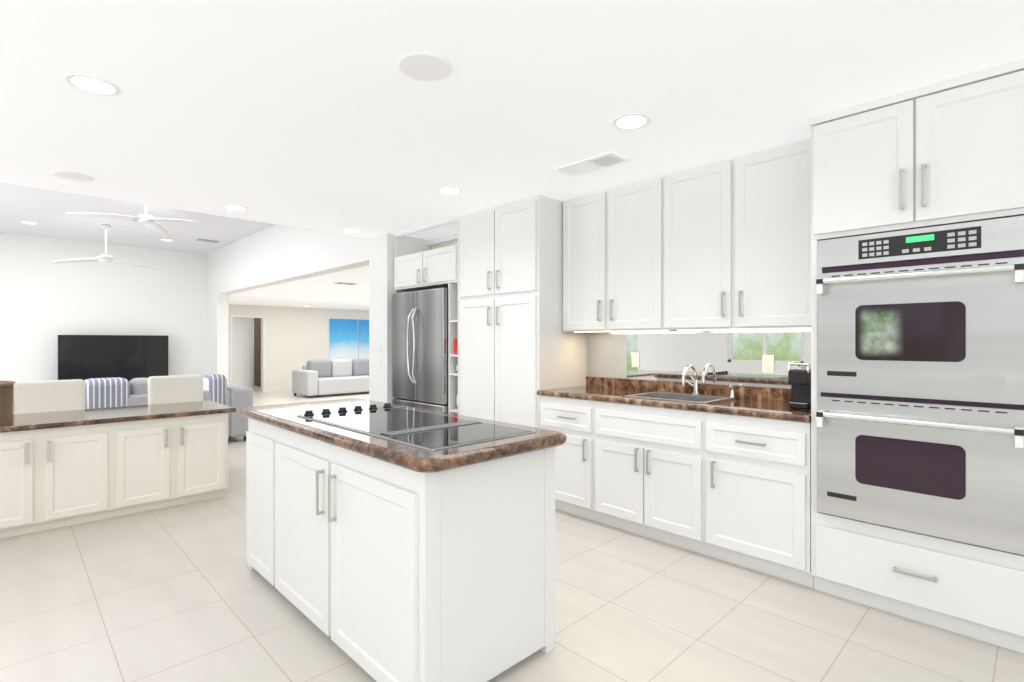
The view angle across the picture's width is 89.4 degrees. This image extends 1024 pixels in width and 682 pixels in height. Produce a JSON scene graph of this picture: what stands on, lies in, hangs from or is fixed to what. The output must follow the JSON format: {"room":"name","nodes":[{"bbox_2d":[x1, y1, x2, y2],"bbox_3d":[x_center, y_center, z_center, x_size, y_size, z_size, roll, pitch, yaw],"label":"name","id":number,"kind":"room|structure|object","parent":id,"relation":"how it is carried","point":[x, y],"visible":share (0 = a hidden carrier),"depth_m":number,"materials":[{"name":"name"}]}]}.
{"room":"kitchen","nodes":[
{"label":"kitchen","id":0,"kind":"room"},
{"bbox_2d":[0,232,207,381],"bbox_3d":[-8.172,-0.278,8.529,5.570,3.150,0.150,0,0,-44],"label":"wall","id":1,"kind":"structure","parent":0,"point":[45,301],"depth_m":9.15,"materials":[{"name":"paint"}]},
{"bbox_2d":[0,182,274,253],"bbox_3d":[-5.904,-1.803,6.202,5.570,0.100,6.650,0,0,-44],"label":"ceiling","id":2,"kind":"structure","parent":0,"point":[46,210],"depth_m":7.72,"materials":[{"name":"paint"}]},
{"bbox_2d":[20,221,36,223],"bbox_3d":[-7.151,-1.750,7.660,0.184,0.006,0.184,0,0,-44],"label":"recessed light","id":3,"kind":"object","parent":2,"relation":"in","point":[27,222],"visible":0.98,"depth_m":7.63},
{"bbox_2d":[52,224,158,269],"bbox_3d":[-6.011,-1.465,7.780,1.309,0.592,1.248,0,0,-44],"label":"ceiling fan","id":4,"kind":"object","parent":2,"relation":"hanging from","point":[105,258],"visible":0.98,"depth_m":7.79,"materials":[{"name":"white plastic"}]},
{"bbox_2d":[66,204,198,236],"bbox_3d":[-4.649,-1.595,6.299,1.185,0.332,1.327,0,0,-44],"label":"ceiling fan","id":5,"kind":"object","parent":2,"relation":"hanging from","point":[146,219],"visible":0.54,"depth_m":6.31,"materials":[{"name":"white plastic"}]},
{"bbox_2d":[197,239,219,242],"bbox_3d":[-5.305,-1.749,9.033,0.320,0.008,0.170,0,0,-44],"label":"ceiling vent","id":6,"kind":"object","parent":2,"relation":"in","point":[205,240],"visible":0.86,"depth_m":8.99,"materials":[{"name":"white metal"}]},
{"bbox_2d":[233,317,251,384],"bbox_3d":[-8.301,0.197,14.687,1.680,2.200,0.150,0,0,-44],"label":"wall","id":7,"kind":"structure","parent":0,"point":[233,317],"depth_m":15.21,"materials":[{"name":"paint"}]},
{"bbox_2d":[252,318,253,384],"bbox_3d":[-6.846,0.197,14.534,0.150,2.200,2.400,0,0,-44],"label":"wall","id":8,"kind":"structure","parent":0,"point":[252,351],"depth_m":15.21,"materials":[{"name":"paint"}]},
{"bbox_2d":[254,318,260,385],"bbox_3d":[-7.304,0.292,14.856,0.045,1.990,0.440,0,0,-44],"label":"door","id":9,"kind":"structure","parent":8,"relation":"in","point":[257,351],"depth_m":14.79,"materials":[{"name":"brown wood"}]},
{"bbox_2d":[208,224,368,383],"bbox_3d":[-3.785,-0.228,8.162,0.200,3.050,6.500,0,0,-44],"label":"wall","id":10,"kind":"structure","parent":0,"point":[275,254],"depth_m":8.09,"materials":[{"name":"paint"}]},
{"bbox_2d":[229,304,368,391],"bbox_3d":[-5.412,0.197,14.151,6.230,2.200,0.150,0,0,-44],"label":"wall","id":11,"kind":"structure","parent":0,"point":[297,337],"depth_m":13.65,"materials":[{"name":"paint"}]},
{"bbox_2d":[233,318,250,387],"bbox_3d":[-6.864,0.357,13.129,0.035,1.860,0.700,0,0,11],"label":"hall door","id":12,"kind":"structure","parent":11,"relation":"in","point":[241,351],"depth_m":13.14,"materials":[{"name":"paint"}]},
{"bbox_2d":[229,314,265,391],"bbox_3d":[-6.576,0.325,12.895,0.850,1.945,0.024,0,0,-44],"label":"trim","id":13,"kind":"structure","parent":11,"relation":"attached to","point":[231,316],"depth_m":12.75,"materials":[{"name":"paint"}]},
{"bbox_2d":[266,386,291,391],"bbox_3d":[-4.753,1.247,14.678,4.250,0.100,0.015,0,0,-44],"label":"baseboard","id":14,"kind":"structure","parent":11,"relation":"attached to","point":[278,389],"depth_m":13.40,"materials":[{"name":"paint"}]},
{"bbox_2d":[330,319,357,359],"bbox_3d":[-4.760,-0.021,14.656,0.830,1.195,0.033,0,0,-44],"label":"art","id":15,"kind":"object","parent":11,"relation":"attached to","point":[349,338],"depth_m":14.63},
{"bbox_2d":[358,320,368,358],"bbox_3d":[-4.137,-0.021,15.263,0.830,1.195,0.033,0,0,-44],"label":"art","id":16,"kind":"object","parent":11,"relation":"attached to","point":[363,325],"depth_m":15.06},
{"bbox_2d":[229,265,368,309],"bbox_3d":[-3.249,-1.378,11.931,6.230,0.950,11.150,0,0,-44],"label":"ceiling","id":17,"kind":"structure","parent":0,"point":[312,292],"depth_m":9.84,"materials":[{"name":"paint"}]},
{"bbox_2d":[334,282,354,284],"bbox_3d":[-2.605,-0.899,8.111,0.300,0.008,0.180,0,0,-44],"label":"ceiling vent","id":18,"kind":"object","parent":17,"relation":"in","point":[345,283],"visible":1,"depth_m":8.06,"materials":[{"name":"white metal"}]},
{"bbox_2d":[369,233,393,403],"bbox_3d":[-1.206,0.077,5.873,0.700,2.440,0.378,0,0,-44],"label":"wall","id":19,"kind":"structure","parent":0,"point":[381,269],"depth_m":5.58,"materials":[{"name":"paint"}]},
{"bbox_2d":[0,385,1023,681],"bbox_3d":[-3.005,1.327,6.688,13.500,0.060,19.100,0,0,-44],"label":"floor","id":20,"kind":"structure","parent":0,"point":[180,593],"depth_m":2.40,"materials":[{"name":"tile"}]},
{"bbox_2d":[0,432,39,538],"bbox_3d":[-3.524,0.945,3.558,0.378,0.705,0.619,0,0,-44],"label":"base cabinet","id":21,"kind":"object","parent":20,"relation":"on","point":[19,451],"depth_m":3.41,"materials":[{"name":"paint"}]},
{"bbox_2d":[13,379,84,413],"bbox_3d":[-3.837,0.820,4.317,0.460,0.955,0.546,0,0,-44],"label":"dining chair","id":22,"kind":"object","parent":20,"relation":"on","point":[45,396],"visible":0.27,"depth_m":4.43,"materials":[{"name":"fabric"}]},
{"bbox_2d":[40,424,115,530],"bbox_3d":[-3.248,0.945,3.826,0.392,0.705,0.619,0,0,-44],"label":"base cabinet","id":23,"kind":"object","parent":20,"relation":"on","point":[59,469],"depth_m":3.62,"materials":[{"name":"paint"}]},
{"bbox_2d":[84,374,252,440],"bbox_3d":[-4.548,0.860,6.258,2.390,0.875,0.962,0,0,-44],"label":"sofa","id":24,"kind":"object","parent":20,"relation":"on","point":[112,392],"visible":0.29,"depth_m":6.03,"materials":[{"name":"fabric"}]},
{"bbox_2d":[116,412,229,516],"bbox_3d":[-2.832,0.945,4.232,0.770,0.705,0.619,0,0,-44],"label":"base cabinet","id":25,"kind":"object","parent":20,"relation":"on","point":[160,464],"depth_m":4.01,"materials":[{"name":"paint"}]},
{"bbox_2d":[0,400,235,431],"bbox_3d":[-3.576,0.573,3.583,2.850,0.035,0.790,0,0,-44],"label":"countertop","id":26,"kind":"structure","parent":25,"relation":"on","point":[27,422],"depth_m":3.91,"materials":[{"name":"brown stone"}]},
{"bbox_2d":[0,381,15,414],"bbox_3d":[-4.494,0.823,4.260,0.616,0.948,0.616,0,0,-44],"label":"wicker basket","id":27,"kind":"object","parent":26,"relation":"on","point":[6,397],"visible":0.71,"depth_m":4.32,"materials":[{"name":"brown wicker"}]},
{"bbox_2d":[148,375,202,404],"bbox_3d":[-3.171,0.820,4.966,0.460,0.955,0.546,0,0,-44],"label":"dining chair","id":28,"kind":"object","parent":20,"relation":"on","point":[174,389],"visible":0.31,"depth_m":5.08,"materials":[{"name":"fabric"}]},
{"bbox_2d":[292,359,368,397],"bbox_3d":[-3.925,0.877,12.947,2.780,0.840,0.950,0,0,-44],"label":"sofa","id":29,"kind":"object","parent":20,"relation":"on","point":[324,377],"visible":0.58,"depth_m":12.33,"materials":[{"name":"fabric"}]},
{"bbox_2d":[241,414,554,681],"bbox_3d":[-0.684,0.865,2.558,0.709,0.865,1.756,0,0,-44],"label":"kitchen island","id":30,"kind":"object","parent":20,"relation":"on","point":[377,559],"depth_m":1.99,"materials":[{"name":"paint"}]},
{"bbox_2d":[241,398,566,477],"bbox_3d":[-0.661,0.406,2.570,0.750,0.050,1.870,0,0,-44],"label":"island countertop","id":31,"kind":"structure","parent":30,"relation":"on","point":[424,463],"depth_m":2.01,"materials":[{"name":"brown stone"}]},
{"bbox_2d":[297,403,535,450],"bbox_3d":[-0.497,0.367,2.402,0.540,0.028,1.180,0,0,-44],"label":"cooktop","id":32,"kind":"object","parent":31,"relation":"in","point":[423,430],"visible":1,"depth_m":2.27,"materials":[{"name":"black glass"}]},
{"bbox_2d":[392,287,447,412],"bbox_3d":[-0.749,0.397,5.361,0.721,1.800,0.900,0,0,-44],"label":"refrigerator","id":33,"kind":"object","parent":20,"relation":"on","point":[420,349],"visible":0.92,"depth_m":5.09,"materials":[{"name":"silver metal"}]},
{"bbox_2d":[394,217,458,414],"bbox_3d":[-0.673,0.078,5.344,0.664,2.438,1.116,0,0,-44],"label":"cabinet","id":34,"kind":"object","parent":20,"relation":"on","point":[421,264],"visible":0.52,"depth_m":5.03,"materials":[{"name":"paint"}]},
{"bbox_2d":[454,339,457,354],"bbox_3d":[-0.496,0.053,4.851,0.092,0.147,0.092,0,0,-44],"label":"canister","id":35,"kind":"object","parent":34,"relation":"in","point":[455,346],"visible":0.35,"depth_m":4.81,"materials":[{"name":"red"}]},
{"bbox_2d":[459,195,587,427],"bbox_3d":[0.067,0.078,4.585,0.664,2.438,0.996,0,0,-44],"label":"pantry cabinet","id":36,"kind":"object","parent":20,"relation":"on","point":[519,348],"visible":0.73,"depth_m":4.25,"materials":[{"name":"paint"}]},
{"bbox_2d":[540,395,643,523],"bbox_3d":[0.610,0.860,4.045,0.626,0.874,0.528,0,0,-44],"label":"base cabinet","id":37,"kind":"object","parent":20,"relation":"on","point":[599,467],"depth_m":3.62,"materials":[{"name":"paint"}]},
{"bbox_2d":[700,412,813,587],"bbox_3d":[1.552,0.860,3.077,0.626,0.874,0.563,0,0,-44],"label":"base cabinet","id":38,"kind":"object","parent":20,"relation":"on","point":[735,489],"depth_m":2.85,"materials":[{"name":"paint"}]},
{"bbox_2d":[537,376,810,422],"bbox_3d":[1.083,0.428,3.551,0.638,0.246,1.896,0,0,-44],"label":"countertop","id":39,"kind":"structure","parent":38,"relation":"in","point":[762,402],"depth_m":3.50,"materials":[{"name":"stone"}]},
{"bbox_2d":[681,364,699,394],"bbox_3d":[1.226,0.273,3.659,0.228,0.218,0.133,0,0,-44],"label":"faucet","id":40,"kind":"object","parent":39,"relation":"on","point":[695,385],"visible":0.94,"depth_m":3.67,"materials":[{"name":"silver metal"}]},
{"bbox_2d":[728,385,734,396],"bbox_3d":[1.479,0.339,3.489,0.074,0.086,0.036,0,0,-44],"label":"soap dispenser","id":41,"kind":"object","parent":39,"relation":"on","point":[732,392],"visible":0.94,"depth_m":3.49,"materials":[{"name":"silver metal"}]},
{"bbox_2d":[788,361,810,408],"bbox_3d":[1.724,0.249,3.031,0.330,0.266,0.124,0,0,-44],"label":"coffee machine","id":42,"kind":"object","parent":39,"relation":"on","point":[799,380],"visible":0.75,"depth_m":2.94,"materials":[{"name":"black plastic"}]},
{"bbox_2d":[809,59,1023,653],"bbox_3d":[2.040,0.078,2.555,0.657,2.438,0.858,0,0,-44],"label":"tall cabinet","id":43,"kind":"object","parent":20,"relation":"on","point":[947,152],"visible":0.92,"depth_m":2.34,"materials":[{"name":"paint"}]},
{"bbox_2d":[816,215,1023,554],"bbox_3d":[1.999,0.180,2.530,0.676,1.383,0.774,0,0,-44],"label":"double oven","id":44,"kind":"object","parent":43,"relation":"in","point":[920,382],"visible":1,"depth_m":2.30,"materials":[{"name":"silver metal"}]},
{"bbox_3d":[-7.066,1.047,9.136,2.200,0.500,0.445,0,0,-44],"label":"tv console","id":45,"kind":"object","parent":20,"relation":"on","visible":0},
{"bbox_2d":[58,335,167,380],"bbox_3d":[-7.034,0.346,9.199,1.565,0.899,0.220,0,0,-44],"label":"screen","id":46,"kind":"object","parent":45,"relation":"on","point":[127,357],"visible":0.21,"depth_m":9.14,"materials":[{"name":"black plastic"}]},
{"bbox_2d":[0,0,1023,239],"bbox_3d":[-0.575,-1.498,1.342,6.420,0.710,7.750,0,0,-44],"label":"ceiling","id":47,"kind":"structure","parent":0,"point":[325,115],"depth_m":2.35,"materials":[{"name":"paint"}]},
{"bbox_2d":[51,171,93,181],"bbox_3d":[-3.038,-1.139,3.584,0.230,0.008,0.230,0,0,-44],"label":"ceiling disc","id":48,"kind":"object","parent":47,"relation":"attached to","point":[72,176],"visible":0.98,"depth_m":3.57,"materials":[{"name":"white plastic"}]},
{"bbox_2d":[65,74,120,95],"bbox_3d":[-1.867,-1.140,2.310,0.194,0.006,0.194,0,0,-44],"label":"recessed light","id":49,"kind":"object","parent":47,"relation":"in","point":[93,84],"visible":1,"depth_m":2.30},
{"bbox_2d":[223,205,248,210],"bbox_3d":[-2.370,-1.140,4.445,0.194,0.006,0.194,0,0,-44],"label":"recessed light","id":50,"kind":"object","parent":47,"relation":"in","point":[235,208],"visible":1,"depth_m":4.44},
{"bbox_2d":[342,228,361,232],"bbox_3d":[-1.651,-1.140,5.341,0.194,0.006,0.194,0,0,-44],"label":"recessed light","id":51,"kind":"object","parent":47,"relation":"in","point":[352,230],"visible":0.98,"depth_m":5.33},
{"bbox_2d":[397,51,452,80],"bbox_3d":[-0.362,-1.139,2.156,0.230,0.008,0.230,0,0,-44],"label":"ceiling disc","id":52,"kind":"object","parent":47,"relation":"attached to","point":[423,66],"visible":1,"depth_m":2.14,"materials":[{"name":"white plastic"}]},
{"bbox_2d":[437,187,461,194],"bbox_3d":[-0.474,-1.140,3.932,0.194,0.006,0.194,0,0,-44],"label":"recessed light","id":53,"kind":"object","parent":47,"relation":"in","point":[449,190],"visible":1,"depth_m":3.92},
{"bbox_2d":[556,152,629,175],"bbox_3d":[0.516,-1.137,3.347,0.200,0.010,0.440,0,0,-44],"label":"ceiling vent","id":54,"kind":"object","parent":47,"relation":"in","point":[605,160],"visible":0.98,"depth_m":3.33,"materials":[{"name":"white metal"}]},
{"bbox_2d":[612,113,649,129],"bbox_3d":[0.620,-1.140,2.695,0.194,0.006,0.194,0,0,-44],"label":"recessed light","id":55,"kind":"object","parent":47,"relation":"in","point":[630,121],"visible":1,"depth_m":2.68,"materials":[{"name":"white plastic"}]},
{"bbox_2d":[588,329,809,388],"bbox_3d":[1.671,-0.278,3.530,0.150,3.150,7.750,0,0,-44],"label":"wall","id":56,"kind":"structure","parent":0,"point":[711,330],"depth_m":3.64,"materials":[{"name":"paint"}]},
{"bbox_2d":[563,177,658,331],"bbox_3d":[0.845,-0.608,4.009,0.354,1.066,0.908,0,0,-44],"label":"upper cabinet","id":57,"kind":"object","parent":56,"relation":"attached to","point":[611,237],"depth_m":3.85,"materials":[{"name":"paint"}]},
{"bbox_2d":[587,329,810,388],"bbox_3d":[1.313,0.116,3.774,0.006,0.375,1.896,0,0,-44],"label":"backsplash","id":58,"kind":"structure","parent":56,"relation":"attached to","point":[725,357],"depth_m":3.71,"materials":[{"name":"clear glass"}]},
{"bbox_2d":[632,353,639,366],"bbox_3d":[0.979,0.149,4.106,0.008,0.115,0.070,0,0,-44],"label":"electrical outlet","id":59,"kind":"object","parent":58,"relation":"attached to","point":[635,359],"visible":1,"depth_m":4.10,"materials":[{"name":"white plastic"}]},
{"bbox_2d":[762,355,773,372],"bbox_3d":[1.677,0.149,3.389,0.008,0.115,0.070,0,0,-44],"label":"electrical outlet","id":60,"kind":"object","parent":58,"relation":"attached to","point":[767,363],"visible":1,"depth_m":3.39,"materials":[{"name":"white plastic"}]},
{"bbox_2d":[659,139,810,330],"bbox_3d":[1.507,-0.608,3.330,0.354,1.066,0.988,0,0,-44],"label":"upper cabinet","id":61,"kind":"object","parent":56,"relation":"attached to","point":[724,245],"depth_m":3.19,"materials":[{"name":"paint"}]}
]}

